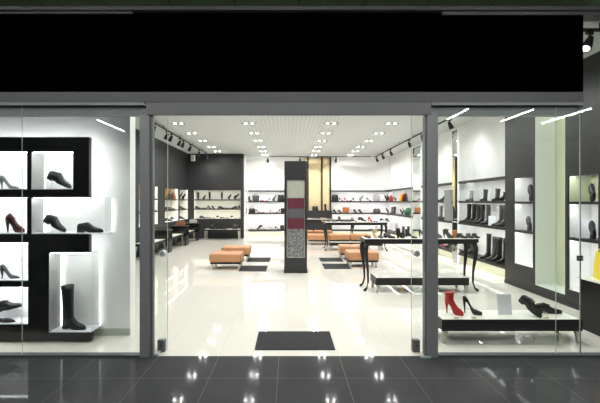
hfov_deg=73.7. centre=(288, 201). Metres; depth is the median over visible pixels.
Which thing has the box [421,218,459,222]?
wall shelf
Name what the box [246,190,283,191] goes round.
wall shelf
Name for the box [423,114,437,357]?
trim
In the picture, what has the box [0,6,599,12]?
trim
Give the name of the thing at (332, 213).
wall shelf
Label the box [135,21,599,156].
ceiling
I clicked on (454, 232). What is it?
clutch bag
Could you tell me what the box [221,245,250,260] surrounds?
ottoman
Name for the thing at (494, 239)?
boot
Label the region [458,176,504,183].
wall shelf
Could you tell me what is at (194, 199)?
shelf
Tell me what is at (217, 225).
tote bag
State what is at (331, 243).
display platform
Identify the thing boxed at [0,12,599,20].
trim
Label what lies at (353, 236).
ottoman
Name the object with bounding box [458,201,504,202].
wall shelf
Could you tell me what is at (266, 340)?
floor mat
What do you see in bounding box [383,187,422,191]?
wall shelf
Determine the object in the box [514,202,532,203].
shelf
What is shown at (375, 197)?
tote bag
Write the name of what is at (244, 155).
wall
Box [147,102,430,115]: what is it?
trim
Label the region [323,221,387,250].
console table
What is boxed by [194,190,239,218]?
wall niche
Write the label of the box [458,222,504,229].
wall shelf
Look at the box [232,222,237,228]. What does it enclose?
handbag
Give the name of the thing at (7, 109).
trim
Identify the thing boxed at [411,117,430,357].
door
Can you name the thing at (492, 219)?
display card
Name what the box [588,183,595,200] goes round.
shoe
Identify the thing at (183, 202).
wall niche
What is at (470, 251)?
boot
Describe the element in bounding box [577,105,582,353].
window
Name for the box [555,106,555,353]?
window
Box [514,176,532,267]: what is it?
wall niche
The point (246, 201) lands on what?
wall shelf
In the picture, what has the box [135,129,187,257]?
wall
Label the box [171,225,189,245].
table
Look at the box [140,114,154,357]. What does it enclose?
trim
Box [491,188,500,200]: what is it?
boot
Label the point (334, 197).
handbag
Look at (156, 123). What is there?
track
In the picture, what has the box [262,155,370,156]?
track
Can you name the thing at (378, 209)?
handbag
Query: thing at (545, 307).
loafer
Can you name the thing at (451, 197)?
wall mirror
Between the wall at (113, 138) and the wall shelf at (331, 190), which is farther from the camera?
the wall shelf at (331, 190)
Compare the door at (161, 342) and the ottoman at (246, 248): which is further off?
the ottoman at (246, 248)
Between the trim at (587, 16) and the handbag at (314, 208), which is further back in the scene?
the handbag at (314, 208)
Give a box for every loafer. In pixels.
[0,300,21,311]
[383,232,395,237]
[456,233,467,237]
[518,295,541,317]
[535,302,561,313]
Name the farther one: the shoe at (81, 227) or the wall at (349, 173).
the wall at (349, 173)
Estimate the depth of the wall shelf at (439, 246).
10.60 m
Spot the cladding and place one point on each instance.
(519, 131)
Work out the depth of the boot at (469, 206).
9.58 m
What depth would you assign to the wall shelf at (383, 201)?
14.85 m
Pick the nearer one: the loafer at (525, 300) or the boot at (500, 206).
the loafer at (525, 300)
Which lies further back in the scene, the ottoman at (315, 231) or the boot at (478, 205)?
the ottoman at (315, 231)
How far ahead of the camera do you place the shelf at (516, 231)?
7.10 m
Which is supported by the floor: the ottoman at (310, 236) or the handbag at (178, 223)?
the ottoman at (310, 236)
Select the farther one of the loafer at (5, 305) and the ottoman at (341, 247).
the ottoman at (341, 247)
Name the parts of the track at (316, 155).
rail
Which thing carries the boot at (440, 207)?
on the wall shelf at (439, 220)
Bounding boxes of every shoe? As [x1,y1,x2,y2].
[0,318,14,322]
[43,215,65,231]
[46,171,71,188]
[77,222,103,232]
[526,216,531,230]
[528,184,532,200]
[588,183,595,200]
[588,220,596,238]
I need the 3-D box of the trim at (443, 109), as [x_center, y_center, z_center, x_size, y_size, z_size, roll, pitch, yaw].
[2.167,-0.928,4.011,1.493,0.137,0.098,0,0,0]
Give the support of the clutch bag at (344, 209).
on the wall shelf at (332, 213)
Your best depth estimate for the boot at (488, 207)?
8.72 m
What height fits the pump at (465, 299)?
0.196 m
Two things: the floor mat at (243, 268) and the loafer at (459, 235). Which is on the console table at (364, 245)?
the loafer at (459, 235)
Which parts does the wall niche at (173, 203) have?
panel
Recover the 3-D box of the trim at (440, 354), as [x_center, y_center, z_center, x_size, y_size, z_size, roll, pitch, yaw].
[2.798,1.534,4.000,2.644,0.022,0.080,0,0,0]
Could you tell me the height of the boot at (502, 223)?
0.426 m
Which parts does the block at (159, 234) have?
leg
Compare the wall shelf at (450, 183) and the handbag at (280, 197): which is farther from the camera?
the handbag at (280, 197)
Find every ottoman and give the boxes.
[209,251,243,269]
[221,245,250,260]
[307,233,327,244]
[314,230,332,233]
[328,233,349,240]
[338,244,359,259]
[345,249,378,267]
[349,233,370,240]
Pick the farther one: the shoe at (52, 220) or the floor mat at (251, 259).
the floor mat at (251, 259)
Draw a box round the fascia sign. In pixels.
[0,13,582,91]
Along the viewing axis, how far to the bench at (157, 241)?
11.28 m
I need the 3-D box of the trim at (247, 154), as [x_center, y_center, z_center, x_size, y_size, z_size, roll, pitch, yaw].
[-1.760,-0.225,16.920,0.063,3.540,0.040,0,0,0]
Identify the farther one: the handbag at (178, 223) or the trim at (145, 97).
the handbag at (178, 223)
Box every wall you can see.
[0,117,134,334]
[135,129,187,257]
[188,154,243,238]
[244,155,245,237]
[246,157,389,235]
[390,117,504,256]
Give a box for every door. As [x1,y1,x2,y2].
[154,117,167,355]
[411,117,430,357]
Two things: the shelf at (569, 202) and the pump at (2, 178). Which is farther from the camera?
the shelf at (569, 202)
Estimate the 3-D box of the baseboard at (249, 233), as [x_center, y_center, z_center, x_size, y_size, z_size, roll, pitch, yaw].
[1.096,1.445,17.830,6.008,0.200,0.140,0,0,0]
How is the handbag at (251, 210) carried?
on the wall shelf at (246, 213)
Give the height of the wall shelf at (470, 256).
0.050 m
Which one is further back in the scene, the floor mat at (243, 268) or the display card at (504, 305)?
the floor mat at (243, 268)
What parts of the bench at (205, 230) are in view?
frame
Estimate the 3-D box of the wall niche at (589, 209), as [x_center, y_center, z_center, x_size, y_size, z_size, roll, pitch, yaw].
[4.293,0.455,5.615,0.345,1.680,0.570,0,0,0]
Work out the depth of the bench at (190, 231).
15.58 m
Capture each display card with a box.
[365,207,369,212]
[488,216,495,224]
[496,294,511,314]
[575,220,589,237]
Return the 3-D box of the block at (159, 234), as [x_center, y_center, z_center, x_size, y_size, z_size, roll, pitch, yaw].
[-3.860,1.200,12.180,0.560,0.690,0.380,0,0,0]
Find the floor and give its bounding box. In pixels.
[0,236,599,402]
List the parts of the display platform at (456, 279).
panel, frame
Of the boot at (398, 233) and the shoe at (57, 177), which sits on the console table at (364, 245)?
the boot at (398, 233)
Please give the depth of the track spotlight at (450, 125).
9.20 m
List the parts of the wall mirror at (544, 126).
panel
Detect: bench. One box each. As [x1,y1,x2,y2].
[135,239,165,259]
[172,234,183,245]
[176,230,194,240]
[204,229,240,239]
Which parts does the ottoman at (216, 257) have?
frame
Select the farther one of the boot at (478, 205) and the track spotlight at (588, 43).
the boot at (478, 205)
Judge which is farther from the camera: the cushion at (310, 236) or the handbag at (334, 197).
the handbag at (334, 197)
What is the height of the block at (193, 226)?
0.690 m
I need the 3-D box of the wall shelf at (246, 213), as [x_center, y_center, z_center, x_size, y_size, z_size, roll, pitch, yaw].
[-0.624,0.525,17.730,2.548,0.050,0.340,0,0,0]
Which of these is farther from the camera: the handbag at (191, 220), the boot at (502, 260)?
the handbag at (191, 220)
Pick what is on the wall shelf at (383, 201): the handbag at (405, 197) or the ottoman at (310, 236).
the handbag at (405, 197)
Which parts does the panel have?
post, gold panel, post, gold panel, post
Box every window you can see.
[22,106,22,353]
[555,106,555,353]
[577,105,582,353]
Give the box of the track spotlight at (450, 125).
[447,119,453,128]
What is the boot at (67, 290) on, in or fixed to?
in the display unit
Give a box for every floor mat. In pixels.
[239,266,267,270]
[247,257,270,261]
[254,331,335,349]
[319,258,343,261]
[322,264,350,268]
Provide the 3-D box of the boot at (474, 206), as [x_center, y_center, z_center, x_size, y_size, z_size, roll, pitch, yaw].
[4.300,0.277,9.438,0.260,0.446,0.088,0,0,2]
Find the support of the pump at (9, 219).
in the display unit
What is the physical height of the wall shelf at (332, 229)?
0.050 m
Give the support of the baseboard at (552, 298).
attached to the cladding
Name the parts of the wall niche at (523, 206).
panel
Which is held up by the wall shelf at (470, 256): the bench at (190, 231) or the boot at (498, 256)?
the boot at (498, 256)
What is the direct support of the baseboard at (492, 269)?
attached to the wall at (481, 139)
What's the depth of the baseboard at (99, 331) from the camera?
4.62 m
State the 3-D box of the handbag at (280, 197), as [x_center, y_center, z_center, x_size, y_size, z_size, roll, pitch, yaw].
[-0.354,-0.194,17.720,0.300,0.356,0.120,0,0,0]
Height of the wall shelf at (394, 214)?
0.050 m
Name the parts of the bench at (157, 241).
frame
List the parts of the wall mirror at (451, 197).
mirror pane, casing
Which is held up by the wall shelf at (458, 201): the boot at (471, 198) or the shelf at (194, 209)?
the boot at (471, 198)
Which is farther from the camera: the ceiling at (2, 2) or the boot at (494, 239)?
the boot at (494, 239)
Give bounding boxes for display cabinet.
[577,277,599,335]
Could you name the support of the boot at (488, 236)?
on the wall shelf at (470, 256)
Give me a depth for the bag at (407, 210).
14.41 m
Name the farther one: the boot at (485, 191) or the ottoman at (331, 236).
the ottoman at (331, 236)
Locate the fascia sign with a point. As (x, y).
(135, 52)
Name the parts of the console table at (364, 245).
leg, leg, leg, leg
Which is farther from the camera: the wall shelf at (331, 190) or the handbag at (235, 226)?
the wall shelf at (331, 190)
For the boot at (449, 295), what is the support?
on the display platform at (520, 320)
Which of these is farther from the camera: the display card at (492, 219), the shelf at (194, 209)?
the shelf at (194, 209)
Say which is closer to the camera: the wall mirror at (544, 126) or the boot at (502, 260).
the wall mirror at (544, 126)
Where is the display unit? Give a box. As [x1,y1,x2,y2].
[0,137,112,340]
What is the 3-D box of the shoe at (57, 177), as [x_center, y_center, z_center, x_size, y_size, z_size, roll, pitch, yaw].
[-2.576,-0.242,4.490,0.273,0.199,0.088,0,0,0]
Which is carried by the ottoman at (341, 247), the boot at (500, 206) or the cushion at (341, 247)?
the cushion at (341, 247)
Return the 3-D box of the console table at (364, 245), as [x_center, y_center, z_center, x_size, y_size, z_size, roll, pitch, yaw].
[2.280,1.098,7.105,1.990,0.908,0.470,0,0,0]
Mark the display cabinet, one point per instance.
(590, 286)
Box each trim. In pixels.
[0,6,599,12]
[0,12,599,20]
[0,92,583,102]
[0,102,146,116]
[0,352,139,357]
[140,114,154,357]
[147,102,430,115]
[247,154,247,237]
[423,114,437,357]
[431,102,582,116]
[438,352,599,357]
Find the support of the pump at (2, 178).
in the display unit
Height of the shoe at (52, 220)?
0.200 m
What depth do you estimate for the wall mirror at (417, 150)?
12.81 m
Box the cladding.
[505,51,599,305]
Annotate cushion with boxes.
[209,251,243,261]
[221,245,250,254]
[307,233,327,239]
[338,244,359,252]
[345,249,378,259]
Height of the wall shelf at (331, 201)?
0.050 m
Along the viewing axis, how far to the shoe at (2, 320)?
4.42 m
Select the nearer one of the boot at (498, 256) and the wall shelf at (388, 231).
the boot at (498, 256)
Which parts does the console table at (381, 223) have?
leg, leg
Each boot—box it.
[61,284,85,329]
[372,229,376,237]
[396,228,404,237]
[438,205,442,218]
[442,228,452,237]
[444,291,463,315]
[460,204,471,221]
[465,191,473,200]
[466,204,476,222]
[468,244,472,253]
[470,204,479,222]
[474,204,484,223]
[480,189,487,200]
[480,204,490,223]
[480,233,491,258]
[485,236,496,259]
[489,237,502,261]
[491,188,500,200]
[491,205,502,225]
[495,205,504,225]
[496,238,504,263]
[499,192,504,200]
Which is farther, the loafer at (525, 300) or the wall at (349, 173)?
the wall at (349, 173)
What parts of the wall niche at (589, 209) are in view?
panel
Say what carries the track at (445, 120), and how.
hanging from the ceiling at (281, 135)
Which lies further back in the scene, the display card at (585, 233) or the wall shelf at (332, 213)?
the wall shelf at (332, 213)
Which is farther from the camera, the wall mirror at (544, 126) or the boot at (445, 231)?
the boot at (445, 231)
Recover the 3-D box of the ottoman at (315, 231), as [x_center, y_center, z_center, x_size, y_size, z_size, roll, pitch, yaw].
[1.390,1.357,16.300,0.732,0.376,0.572,0,0,0]
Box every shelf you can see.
[194,199,239,199]
[194,209,239,209]
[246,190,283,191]
[246,201,283,201]
[246,213,283,213]
[246,229,283,230]
[331,190,391,191]
[331,201,382,201]
[332,213,382,213]
[332,229,389,230]
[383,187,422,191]
[383,201,412,202]
[383,213,422,217]
[383,230,410,236]
[421,182,466,187]
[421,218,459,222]
[438,244,462,252]
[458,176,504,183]
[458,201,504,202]
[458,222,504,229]
[458,253,504,268]
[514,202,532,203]
[514,230,532,233]
[569,202,597,203]
[569,237,597,243]
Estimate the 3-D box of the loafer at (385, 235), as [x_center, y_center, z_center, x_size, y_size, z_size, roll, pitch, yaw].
[1.772,0.594,7.047,0.220,0.096,0.068,0,0,40]
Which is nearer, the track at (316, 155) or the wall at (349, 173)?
the track at (316, 155)
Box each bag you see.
[156,222,166,229]
[215,221,219,228]
[252,194,258,200]
[342,207,348,212]
[373,194,379,200]
[405,208,410,214]
[452,230,456,237]
[593,248,599,280]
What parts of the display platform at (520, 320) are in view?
leg, panel, frame, leg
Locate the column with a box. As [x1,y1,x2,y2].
[284,161,306,272]
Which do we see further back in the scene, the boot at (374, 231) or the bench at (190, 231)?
the bench at (190, 231)
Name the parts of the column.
swatch frame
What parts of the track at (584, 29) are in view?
rail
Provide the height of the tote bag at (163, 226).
0.243 m
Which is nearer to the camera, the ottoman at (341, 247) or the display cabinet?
the display cabinet
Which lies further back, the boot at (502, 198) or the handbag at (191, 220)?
the handbag at (191, 220)
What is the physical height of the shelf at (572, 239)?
0.040 m
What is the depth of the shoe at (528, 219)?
6.97 m
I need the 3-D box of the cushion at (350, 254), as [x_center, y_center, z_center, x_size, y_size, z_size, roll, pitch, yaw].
[1.740,1.275,9.600,0.732,0.211,0.572,0,0,0]
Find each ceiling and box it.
[0,0,599,5]
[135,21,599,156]
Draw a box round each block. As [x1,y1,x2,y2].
[155,229,172,252]
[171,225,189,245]
[186,223,199,240]
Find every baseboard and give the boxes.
[94,328,129,334]
[246,232,379,235]
[390,233,504,277]
[504,279,578,309]
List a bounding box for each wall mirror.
[413,144,421,250]
[444,128,458,264]
[535,117,564,294]
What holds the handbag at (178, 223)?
on the table at (184, 230)
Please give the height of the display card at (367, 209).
0.264 m
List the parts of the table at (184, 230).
leg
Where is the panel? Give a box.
[304,157,331,231]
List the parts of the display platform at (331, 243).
panel, frame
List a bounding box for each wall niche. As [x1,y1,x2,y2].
[139,184,157,226]
[165,187,178,221]
[180,189,187,219]
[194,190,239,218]
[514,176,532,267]
[568,173,597,291]
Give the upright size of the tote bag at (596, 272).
0.370 m
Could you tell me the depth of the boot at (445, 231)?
7.04 m
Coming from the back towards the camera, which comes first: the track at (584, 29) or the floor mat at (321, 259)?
the floor mat at (321, 259)
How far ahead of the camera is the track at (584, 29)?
4.45 m
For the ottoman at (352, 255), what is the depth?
9.33 m
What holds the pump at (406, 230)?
on the console table at (364, 245)
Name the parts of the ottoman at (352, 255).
frame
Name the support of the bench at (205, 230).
on the floor
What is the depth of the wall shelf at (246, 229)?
17.56 m
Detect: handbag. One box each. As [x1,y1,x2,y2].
[176,220,185,225]
[189,219,196,222]
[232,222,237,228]
[249,208,254,212]
[278,194,283,200]
[312,204,317,210]
[332,194,338,200]
[373,208,380,212]
[403,192,407,200]
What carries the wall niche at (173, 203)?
in the wall at (177, 158)
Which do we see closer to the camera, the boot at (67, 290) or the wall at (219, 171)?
the boot at (67, 290)
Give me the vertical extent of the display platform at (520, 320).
0.263 m
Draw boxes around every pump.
[0,175,18,188]
[0,264,19,278]
[5,213,24,232]
[405,229,417,237]
[462,296,481,314]
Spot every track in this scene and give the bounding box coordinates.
[156,123,206,153]
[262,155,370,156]
[374,117,452,157]
[583,23,599,31]
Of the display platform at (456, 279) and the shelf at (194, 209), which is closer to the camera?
the display platform at (456, 279)
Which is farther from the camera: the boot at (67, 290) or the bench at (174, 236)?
the bench at (174, 236)
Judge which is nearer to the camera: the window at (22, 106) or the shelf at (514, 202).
the window at (22, 106)
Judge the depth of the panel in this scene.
17.72 m
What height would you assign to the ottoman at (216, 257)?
0.376 m
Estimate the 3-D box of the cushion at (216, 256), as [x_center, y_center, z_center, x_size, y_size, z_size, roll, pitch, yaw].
[-1.440,1.275,9.310,0.732,0.211,0.572,0,0,0]
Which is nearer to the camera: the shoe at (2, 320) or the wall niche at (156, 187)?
the shoe at (2, 320)
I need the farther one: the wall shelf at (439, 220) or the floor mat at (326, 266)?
the wall shelf at (439, 220)
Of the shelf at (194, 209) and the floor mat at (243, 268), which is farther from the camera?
the shelf at (194, 209)
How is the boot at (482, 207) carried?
on the wall shelf at (461, 223)
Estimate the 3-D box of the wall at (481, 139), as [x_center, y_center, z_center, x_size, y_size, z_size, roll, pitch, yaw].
[4.650,-0.225,11.000,0.300,3.540,14.200,0,0,0]
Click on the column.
(295, 172)
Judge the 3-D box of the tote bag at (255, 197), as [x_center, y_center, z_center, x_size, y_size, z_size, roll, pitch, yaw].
[-1.466,-0.181,17.720,0.312,0.331,0.120,0,0,0]
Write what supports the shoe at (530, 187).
in the wall niche at (523, 206)
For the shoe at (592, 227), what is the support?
in the wall niche at (589, 209)
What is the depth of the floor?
4.20 m
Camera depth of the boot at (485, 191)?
8.80 m
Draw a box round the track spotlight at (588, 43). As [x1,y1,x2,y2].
[583,30,593,51]
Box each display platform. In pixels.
[329,241,382,250]
[370,273,468,292]
[438,310,582,343]
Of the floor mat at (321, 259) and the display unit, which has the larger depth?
the floor mat at (321, 259)
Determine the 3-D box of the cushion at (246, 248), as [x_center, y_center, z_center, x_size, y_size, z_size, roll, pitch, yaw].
[-1.385,1.275,10.600,0.732,0.211,0.572,0,0,0]
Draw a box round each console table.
[307,219,353,232]
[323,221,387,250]
[359,237,478,290]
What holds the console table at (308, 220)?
on the floor
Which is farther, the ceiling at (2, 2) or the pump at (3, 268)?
the pump at (3, 268)
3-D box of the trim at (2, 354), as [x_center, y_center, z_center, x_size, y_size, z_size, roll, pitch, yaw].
[-3.040,1.534,4.000,3.120,0.022,0.080,0,0,0]

